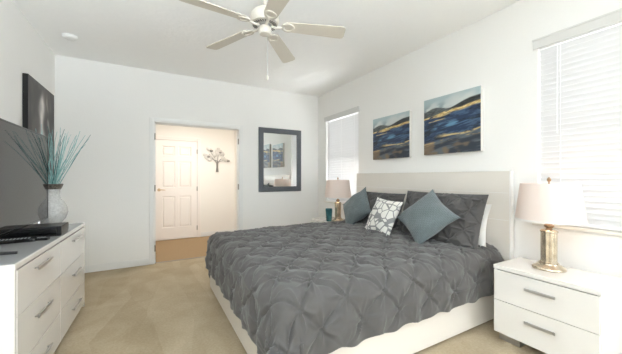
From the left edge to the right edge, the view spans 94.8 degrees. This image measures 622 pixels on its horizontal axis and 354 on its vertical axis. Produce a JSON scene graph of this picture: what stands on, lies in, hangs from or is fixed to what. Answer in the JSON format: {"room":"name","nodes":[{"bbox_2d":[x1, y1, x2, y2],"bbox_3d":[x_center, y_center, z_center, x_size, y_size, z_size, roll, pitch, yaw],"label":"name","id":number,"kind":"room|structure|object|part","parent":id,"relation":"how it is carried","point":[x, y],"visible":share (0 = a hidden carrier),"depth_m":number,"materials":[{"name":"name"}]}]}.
{"room":"bedroom","nodes":[
{"label":"bedroom","id":0,"kind":"room"},
{"bbox_2d":[0,0,54,223],"bbox_3d":[-1.345,-0.140,0.166,0.120,2.760,7.710,0,0,-29],"label":"wall","id":1,"kind":"structure","parent":0,"point":[22,49],"depth_m":2.57,"materials":[{"name":"white paint"}]},
{"bbox_2d":[22,73,53,173],"bbox_3d":[-2.860,-0.463,3.020,0.040,1.005,0.830,0,0,-29],"label":"print","id":2,"kind":"object","parent":1,"relation":"attached to","point":[37,101],"visible":0.61,"depth_m":2.89,"materials":[{"name":"black"}]},
{"bbox_2d":[55,55,317,265],"bbox_3d":[-1.520,-0.140,4.561,4.130,2.760,0.120,0,0,-29],"label":"wall","id":3,"kind":"structure","parent":0,"point":[105,188],"depth_m":3.98,"materials":[{"name":"white paint"}]},
{"bbox_2d":[85,258,148,272],"bbox_3d":[-2.738,1.195,3.798,1.018,0.090,0.014,0,0,-29],"label":"baseboard","id":4,"kind":"structure","parent":3,"relation":"attached to","point":[140,262],"depth_m":3.86,"materials":[{"name":"white paint"}]},
{"bbox_2d":[156,256,205,262],"bbox_3d":[-1.725,1.238,4.414,1.202,0.004,0.025,0,0,-29],"label":"trim","id":5,"kind":"structure","parent":3,"relation":"attached to","point":[202,256],"depth_m":4.29,"materials":[{"name":"silver metal"}]},
{"bbox_2d":[149,117,242,263],"bbox_3d":[-1.734,0.196,4.429,1.338,2.088,0.140,0,0,-29],"label":"door frame","id":6,"kind":"structure","parent":3,"relation":"in","point":[153,121],"depth_m":4.14,"materials":[{"name":"white paint"}]},
{"bbox_2d":[258,127,300,191],"bbox_3d":[-0.534,-0.295,5.030,0.801,1.100,0.029,0,0,-29],"label":"wall mirror","id":7,"kind":"object","parent":3,"relation":"attached to","point":[279,150],"visible":1,"depth_m":5.01,"materials":[{"name":"wood"}]},
{"bbox_2d":[264,133,295,186],"bbox_3d":[-0.538,-0.295,5.038,0.625,0.924,0.010,0,0,-29],"label":"mirror glass","id":8,"kind":"object","parent":7,"relation":"attached to","point":[279,148],"depth_m":5.02,"materials":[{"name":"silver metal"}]},
{"bbox_2d":[156,124,233,240],"bbox_3d":[-2.756,0.020,5.747,2.640,2.440,0.120,0,0,-29],"label":"wall","id":9,"kind":"structure","parent":0,"point":[217,188],"depth_m":6.08,"materials":[{"name":"white paint"}]},
{"bbox_2d":[156,136,200,240],"bbox_3d":[-2.665,0.223,5.687,0.890,2.035,0.074,0,0,-29],"label":"door","id":10,"kind":"structure","parent":9,"relation":"in","point":[178,162],"depth_m":5.72,"materials":[{"name":"white paint"}]},
{"bbox_2d":[203,147,229,171],"bbox_3d":[-2.004,-0.364,6.073,0.560,0.521,0.033,0,0,-29],"label":"wall art","id":11,"kind":"object","parent":9,"relation":"attached to","point":[218,151],"visible":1,"depth_m":6.07,"materials":[{"name":"silver metal"}]},
{"bbox_2d":[201,229,234,236],"bbox_3d":[-1.978,1.195,6.109,0.690,0.090,0.014,0,0,-29],"label":"baseboard","id":12,"kind":"structure","parent":9,"relation":"attached to","point":[203,234],"depth_m":6.02,"materials":[{"name":"white paint"}]},
{"bbox_2d":[234,130,236,230],"bbox_3d":[-1.256,0.020,5.651,0.120,2.440,1.520,0,0,-29],"label":"wall","id":13,"kind":"structure","parent":0,"point":[235,132],"depth_m":6.21,"materials":[{"name":"white paint"}]},
{"bbox_2d":[13,0,519,96],"bbox_3d":[0.402,-1.570,1.151,4.130,0.100,7.950,0,0,-29],"label":"ceiling","id":14,"kind":"structure","parent":0,"point":[168,36],"depth_m":3.03,"materials":[{"name":"white paint"}]},
{"bbox_2d":[62,33,77,40],"bbox_3d":[-2.597,-1.501,3.082,0.136,0.038,0.136,0,0,-29],"label":"smoke detector","id":15,"kind":"object","parent":14,"relation":"attached to","point":[68,36],"visible":1,"depth_m":3.05,"materials":[{"name":"white plastic"}]},
{"bbox_2d":[179,0,345,80],"bbox_3d":[-0.370,-1.145,2.248,1.241,0.750,1.229,0,0,-29],"label":"ceiling fan","id":16,"kind":"object","parent":14,"relation":"hanging from","point":[265,17],"visible":1,"depth_m":2.28,"materials":[{"name":"white painted metal"},{"name":"white painted wood"}]},
{"bbox_3d":[-0.673,-1.189,2.025,0.489,0.058,0.134,0,0,-41],"label":"blade","id":17,"kind":"part","parent":16,"relation":"part of","materials":[{"name":"beige wood"}]},
{"bbox_3d":[-0.708,-1.189,2.494,0.489,0.058,0.134,0,0,31],"label":"blade","id":18,"kind":"part","parent":16,"relation":"part of","materials":[{"name":"beige wood"}]},
{"bbox_3d":[-0.348,-0.975,2.283,0.003,0.330,0.003,0,0,-29],"label":"pull chain","id":19,"kind":"part","parent":16,"relation":"part of","materials":[{"name":"silver metal"}]},
{"bbox_3d":[-0.217,-1.189,1.913,0.134,0.058,0.489,0,0,-23],"label":"blade","id":20,"kind":"part","parent":16,"relation":"part of","materials":[{"name":"beige wood"}]},
{"bbox_3d":[-0.273,-1.189,2.671,0.134,0.058,0.489,0,0,13],"label":"blade","id":21,"kind":"part","parent":16,"relation":"part of","materials":[{"name":"beige wood"}]},
{"bbox_3d":[0.030,-1.189,2.313,0.489,0.058,0.134,0,0,-5],"label":"blade","id":22,"kind":"part","parent":16,"relation":"part of","materials":[{"name":"beige wood"}]},
{"bbox_2d":[54,236,546,353],"bbox_3d":[0.029,1.270,1.813,4.130,0.060,9.470,0,0,-29],"label":"floor","id":23,"kind":"structure","parent":0,"point":[171,307],"depth_m":2.51,"materials":[{"name":"carpet"}]},
{"bbox_2d":[0,223,84,353],"bbox_3d":[-2.008,0.839,2.007,0.442,0.802,1.496,0,0,-28],"label":"dresser","id":24,"kind":"object","parent":23,"relation":"on","point":[42,286],"visible":0.92,"depth_m":1.77,"materials":[{"name":"white paint"}]},
{"bbox_2d":[0,237,36,244],"bbox_3d":[-1.975,0.426,1.906,0.215,0.028,0.052,0,0,-33],"label":"remote control","id":25,"kind":"object","parent":24,"relation":"on","point":[30,239],"visible":1,"depth_m":1.90,"materials":[{"name":"black plastic"}]},
{"bbox_2d":[0,118,47,254],"bbox_3d":[-1.973,0.049,1.913,0.241,0.783,1.210,0,0,-29],"label":"television","id":26,"kind":"object","parent":24,"relation":"on","point":[23,151],"visible":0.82,"depth_m":1.93,"materials":[{"name":"black plastic"}]},
{"bbox_2d":[0,222,68,239],"bbox_3d":[-2.079,0.402,2.137,0.375,0.076,0.225,0,0,-29],"label":"cable box","id":27,"kind":"object","parent":24,"relation":"on","point":[46,229],"visible":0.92,"depth_m":2.08,"materials":[{"name":"black plastic"}]},
{"bbox_3d":[-2.028,0.402,2.040,0.330,0.047,0.006,0,0,-29],"label":"panel","id":28,"kind":"part","parent":27,"relation":"part of","materials":[{"name":"black plastic"}]},
{"bbox_3d":[-1.672,0.597,1.767,0.022,0.238,0.704,0,0,-28],"label":"drawer","id":29,"kind":"part","parent":24,"relation":"part of","materials":[{"name":"white paint"}]},
{"bbox_3d":[-1.672,0.853,1.767,0.022,0.266,0.704,0,0,-28],"label":"drawer","id":30,"kind":"part","parent":24,"relation":"part of","materials":[{"name":"white paint"}]},
{"bbox_3d":[-2.020,0.440,2.001,0.404,0.004,1.478,0,0,-28],"label":"glass","id":31,"kind":"part","parent":24,"relation":"part of","materials":[{"name":"grey"}]},
{"bbox_3d":[-2.019,0.455,2.002,0.418,0.030,1.496,0,0,-28],"label":"panel","id":32,"kind":"part","parent":24,"relation":"part of","materials":[{"name":"white paint"}]},
{"bbox_2d":[36,237,49,240],"bbox_3d":[-1.918,0.430,1.978,0.170,0.020,0.044,0,0,-19],"label":"remote control","id":33,"kind":"object","parent":24,"relation":"on","point":[38,238],"visible":0.45,"depth_m":1.98,"materials":[{"name":"black plastic"}]},
{"bbox_3d":[-1.642,0.528,1.760,0.024,0.018,0.240,0,0,-28],"label":"handle","id":34,"kind":"part","parent":24,"relation":"part of","materials":[{"name":"silver metal"}]},
{"bbox_3d":[-1.642,0.810,1.760,0.024,0.018,0.240,0,0,-28],"label":"handle","id":35,"kind":"part","parent":24,"relation":"part of","materials":[{"name":"silver metal"}]},
{"bbox_3d":[-1.672,1.097,1.767,0.022,0.215,0.704,0,0,-28],"label":"drawer","id":36,"kind":"part","parent":24,"relation":"part of","materials":[{"name":"white paint"}]},
{"bbox_3d":[-1.642,1.093,1.760,0.024,0.018,0.240,0,0,-28],"label":"handle","id":37,"kind":"part","parent":24,"relation":"part of","materials":[{"name":"silver metal"}]},
{"bbox_2d":[40,184,67,223],"bbox_3d":[-2.339,0.251,2.579,0.232,0.378,0.232,0,0,-29],"label":"glass vase","id":38,"kind":"object","parent":24,"relation":"on","point":[57,207],"visible":0.58,"depth_m":2.54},
{"bbox_2d":[47,126,50,178],"bbox_3d":[-2.323,-0.031,2.541,0.019,0.823,0.111,0,0,-38],"label":"twig","id":39,"kind":"object","parent":38,"relation":"in","point":[47,126],"visible":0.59,"depth_m":2.53,"materials":[{"name":"teal plant"}]},
{"bbox_2d":[53,133,56,183],"bbox_3d":[-2.297,-0.011,2.562,0.110,0.783,0.016,0,0,37],"label":"twig","id":40,"kind":"object","parent":38,"relation":"in","point":[56,133],"visible":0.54,"depth_m":2.55,"materials":[{"name":"teal plant"}]},
{"bbox_2d":[50,127,60,183],"bbox_3d":[-2.327,-0.037,2.597,0.079,0.835,0.014,0,0,-38],"label":"twig","id":41,"kind":"object","parent":38,"relation":"in","point":[60,127],"visible":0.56,"depth_m":2.59,"materials":[{"name":"teal plant"}]},
{"bbox_2d":[52,129,64,183],"bbox_3d":[-2.246,-0.018,2.525,0.240,0.795,0.013,0,0,26],"label":"twig","id":42,"kind":"object","parent":38,"relation":"in","point":[64,129],"visible":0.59,"depth_m":2.52,"materials":[{"name":"teal plant"}]},
{"bbox_2d":[55,135,76,182],"bbox_3d":[-2.186,0.006,2.529,0.284,0.748,0.020,0,0,14],"label":"twig","id":43,"kind":"object","parent":38,"relation":"in","point":[76,135],"visible":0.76,"depth_m":2.52,"materials":[{"name":"teal plant"}]},
{"bbox_2d":[56,144,85,183],"bbox_3d":[-2.174,0.044,2.551,0.333,0.672,0.011,0,0,3],"label":"twig","id":44,"kind":"object","parent":38,"relation":"in","point":[85,144],"visible":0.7,"depth_m":2.55,"materials":[{"name":"teal plant"}]},
{"bbox_2d":[57,136,84,180],"bbox_3d":[-2.221,-0.004,2.619,0.269,0.768,0.020,0,0,-17],"label":"twig","id":45,"kind":"object","parent":38,"relation":"in","point":[84,136],"visible":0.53,"depth_m":2.63,"materials":[{"name":"teal plant"}]},
{"bbox_2d":[59,140,87,183],"bbox_3d":[-2.188,0.011,2.611,0.274,0.739,0.009,0,0,-17],"label":"twig","id":46,"kind":"object","parent":38,"relation":"in","point":[87,140],"visible":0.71,"depth_m":2.60,"materials":[{"name":"teal plant"}]},
{"bbox_3d":[-2.008,0.597,2.407,0.022,0.238,0.734,0,0,-28],"label":"drawer","id":47,"kind":"part","parent":24,"relation":"part of","materials":[{"name":"white paint"}]},
{"bbox_3d":[-2.008,0.853,2.407,0.022,0.266,0.734,0,0,-28],"label":"drawer","id":48,"kind":"part","parent":24,"relation":"part of","materials":[{"name":"white paint"}]},
{"bbox_3d":[-2.008,1.097,2.407,0.022,0.215,0.734,0,0,-28],"label":"drawer","id":49,"kind":"part","parent":24,"relation":"part of","materials":[{"name":"white paint"}]},
{"bbox_3d":[-2.011,0.810,2.462,0.024,0.018,0.240,0,0,-28],"label":"handle","id":50,"kind":"part","parent":24,"relation":"part of","materials":[{"name":"silver metal"}]},
{"bbox_3d":[-2.011,1.093,2.462,0.024,0.018,0.240,0,0,-28],"label":"handle","id":51,"kind":"part","parent":24,"relation":"part of","materials":[{"name":"silver metal"}]},
{"bbox_2d":[312,216,344,222],"bbox_3d":[0.325,0.954,4.493,0.422,0.572,0.604,0,0,-29],"label":"nightstand","id":52,"kind":"object","parent":23,"relation":"on","point":[319,219],"visible":0.07,"depth_m":4.53,"materials":[{"name":"white paint"}]},
{"bbox_2d":[326,208,331,220],"bbox_3d":[0.272,0.572,4.325,0.104,0.190,0.104,0,0,-29],"label":"glass tumbler","id":53,"kind":"object","parent":52,"relation":"on","point":[328,210],"visible":1,"depth_m":4.29,"materials":[{"name":"teal glass"}]},
{"bbox_2d":[324,177,350,221],"bbox_3d":[0.411,0.333,4.364,0.411,0.668,0.411,0,0,-29],"label":"table lamp","id":54,"kind":"object","parent":52,"relation":"on","point":[335,189],"visible":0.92,"depth_m":4.22,"materials":[{"name":"beige fabric"}]},
{"bbox_3d":[0.411,0.181,4.364,0.408,0.268,0.408,0,0,-29],"label":"lamp shade","id":55,"kind":"part","parent":54,"relation":"part of","materials":[{"name":"fabric"}]},
{"bbox_2d":[210,171,513,353],"bbox_3d":[0.300,0.594,2.881,2.181,1.292,2.115,0,0,-29],"label":"platform bed","id":56,"kind":"object","parent":23,"relation":"on","point":[411,338],"visible":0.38,"depth_m":2.48,"materials":[{"name":"beige paint"}]},
{"bbox_3d":[-0.631,1.060,2.352,0.040,0.320,1.973,0,0,-29],"label":"foot rail","id":57,"kind":"part","parent":56,"relation":"part of","materials":[{"name":"beige paint"}]},
{"bbox_3d":[0.772,1.060,2.033,2.090,0.320,0.040,0,0,-29],"label":"rail","id":58,"kind":"part","parent":56,"relation":"part of","materials":[{"name":"beige paint"}]},
{"bbox_3d":[1.225,0.584,3.408,0.050,1.272,2.105,0,0,-29],"label":"headboard","id":59,"kind":"part","parent":56,"relation":"part of","materials":[{"name":"beige paint"}]},
{"bbox_3d":[0.297,0.837,2.875,2.070,0.323,1.873,0,0,-29],"label":"mattress","id":60,"kind":"object","parent":56,"relation":"on","visible":0},
{"bbox_2d":[205,220,504,353],"bbox_3d":[0.212,0.861,2.795,2.237,0.606,2.194,0,0,-29],"label":"comforter","id":61,"kind":"object","parent":60,"relation":"on","point":[324,287],"visible":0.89,"depth_m":1.96,"materials":[{"name":"grey fabric"}]},
{"bbox_2d":[365,197,402,235],"bbox_3d":[0.775,0.425,3.100,0.213,0.384,0.411,0,0,-24],"label":"throw cushion","id":62,"kind":"object","parent":61,"relation":"on","point":[384,213],"visible":0.97,"depth_m":3.02,"materials":[{"name":"white fabric"}]},
{"bbox_2d":[397,189,460,243],"bbox_3d":[1.069,0.375,2.668,0.316,0.516,0.555,0,0,-10],"label":"throw cushion","id":63,"kind":"object","parent":61,"relation":"on","point":[428,216],"visible":0.98,"depth_m":2.56,"materials":[{"name":"teal fabric"}]},
{"bbox_2d":[478,204,491,246],"bbox_3d":[1.397,0.440,2.853,0.177,0.391,0.745,0,0,-25],"label":"pillow","id":64,"kind":"object","parent":61,"relation":"on","point":[482,237],"visible":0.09,"depth_m":2.55,"materials":[{"name":"white fabric"}]},
{"bbox_2d":[343,187,370,224],"bbox_3d":[0.586,0.400,3.694,0.592,0.552,0.280,0,0,45],"label":"throw cushion","id":65,"kind":"object","parent":60,"relation":"on","point":[356,208],"visible":0.98,"depth_m":3.59,"materials":[{"name":"teal fabric"}]},
{"bbox_2d":[359,191,405,227],"bbox_3d":[0.815,0.426,3.582,0.285,0.464,0.808,0,0,-25],"label":"pillow sham","id":66,"kind":"object","parent":60,"relation":"on","point":[372,196],"visible":0.28,"depth_m":3.48,"materials":[{"name":"grey fabric"}]},
{"bbox_2d":[398,191,488,248],"bbox_3d":[1.241,0.405,2.811,0.299,0.503,0.860,0,0,-33],"label":"pillow sham","id":67,"kind":"object","parent":60,"relation":"on","point":[464,231],"visible":0.51,"depth_m":2.56,"materials":[{"name":"grey fabric"}]},
{"bbox_2d":[493,257,621,353],"bbox_3d":[1.714,0.954,2.028,0.422,0.572,0.604,0,0,-29],"label":"nightstand","id":68,"kind":"object","parent":23,"relation":"on","point":[575,311],"visible":1,"depth_m":1.87,"materials":[{"name":"white paint"}]},
{"bbox_3d":[1.541,0.787,1.930,0.023,0.018,0.176,0,0,-29],"label":"handle","id":69,"kind":"part","parent":68,"relation":"part of","materials":[{"name":"silver metal"}]},
{"bbox_3d":[1.541,1.020,1.930,0.023,0.018,0.176,0,0,-29],"label":"handle","id":70,"kind":"part","parent":68,"relation":"part of","materials":[{"name":"silver metal"}]},
{"bbox_3d":[1.558,0.816,1.941,0.020,0.224,0.594,0,0,-29],"label":"drawer","id":71,"kind":"part","parent":68,"relation":"part of","materials":[{"name":"white paint"}]},
{"bbox_3d":[1.558,1.054,1.941,0.020,0.243,0.594,0,0,-29],"label":"drawer","id":72,"kind":"part","parent":68,"relation":"part of","materials":[{"name":"white paint"}]},
{"bbox_2d":[514,177,587,272],"bbox_3d":[1.735,0.333,2.085,0.411,0.668,0.411,0,0,-29],"label":"table lamp","id":73,"kind":"object","parent":68,"relation":"on","point":[548,203],"visible":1,"depth_m":1.98,"materials":[{"name":"white fabric"}]},
{"bbox_3d":[1.735,0.310,2.085,0.411,0.011,0.411,0,0,-29],"label":"shade trim","id":74,"kind":"part","parent":73,"relation":"part of","materials":[{"name":"white fabric"}]},
{"bbox_3d":[1.735,0.181,2.085,0.408,0.268,0.408,0,0,-29],"label":"lamp shade","id":75,"kind":"part","parent":73,"relation":"part of","materials":[{"name":"fabric"}]},
{"bbox_3d":[1.724,0.683,2.033,0.400,0.030,0.604,0,0,-29],"label":"panel","id":76,"kind":"part","parent":68,"relation":"part of","materials":[{"name":"white paint"}]},
{"bbox_2d":[318,0,621,278],"bbox_3d":[2.114,-0.140,2.115,0.200,2.760,7.710,0,0,-29],"label":"wall","id":77,"kind":"structure","parent":0,"point":[495,52],"depth_m":2.66,"materials":[{"name":"white paint"}]},
{"bbox_2d":[324,106,359,202],"bbox_3d":[0.513,-0.325,4.784,0.087,1.505,0.988,0,0,-29],"label":"window blinds","id":78,"kind":"object","parent":77,"relation":"attached to","point":[343,127],"visible":0.7,"depth_m":4.74,"materials":[{"name":"white plastic"}]},
{"bbox_3d":[0.680,-0.290,4.473,0.003,1.420,0.003,0,0,-29],"label":"ladder cord","id":79,"kind":"part","parent":78,"relation":"part of","materials":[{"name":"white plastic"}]},
{"bbox_2d":[373,110,411,159],"bbox_3d":[1.051,-0.523,3.754,0.041,0.563,0.650,0,0,-29],"label":"canvas painting","id":80,"kind":"object","parent":77,"relation":"attached to","point":[392,134],"visible":1,"depth_m":3.69,"materials":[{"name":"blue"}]},
{"bbox_2d":[424,85,482,154],"bbox_3d":[1.472,-0.560,3.007,0.041,0.620,0.645,0,0,-29],"label":"canvas painting","id":81,"kind":"object","parent":77,"relation":"attached to","point":[453,122],"visible":1,"depth_m":2.95,"materials":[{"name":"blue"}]},
{"bbox_2d":[532,222,621,235],"bbox_3d":[2.232,-0.348,1.851,0.194,1.493,1.295,0,0,-29],"label":"window","id":82,"kind":"structure","parent":77,"relation":"in","point":[569,227],"depth_m":2.08,"materials":[{"name":"white plastic"}]},
{"bbox_2d":[532,8,621,230],"bbox_3d":[2.181,-0.382,1.823,0.087,1.500,1.295,0,0,-29],"label":"window blinds","id":83,"kind":"object","parent":77,"relation":"attached to","point":[581,66],"visible":0.81,"depth_m":2.11,"materials":[{"name":"white plastic"}]},
{"bbox_3d":[1.945,-0.347,2.228,0.003,1.415,0.003,0,0,-29],"label":"ladder cord","id":84,"kind":"part","parent":83,"relation":"part of","materials":[{"name":"white fabric"}]},
{"bbox_3d":[2.198,0.359,1.833,0.048,0.018,1.219,0,0,-29],"label":"rail","id":85,"kind":"part","parent":83,"relation":"part of","materials":[{"name":"white plastic"}]}
]}

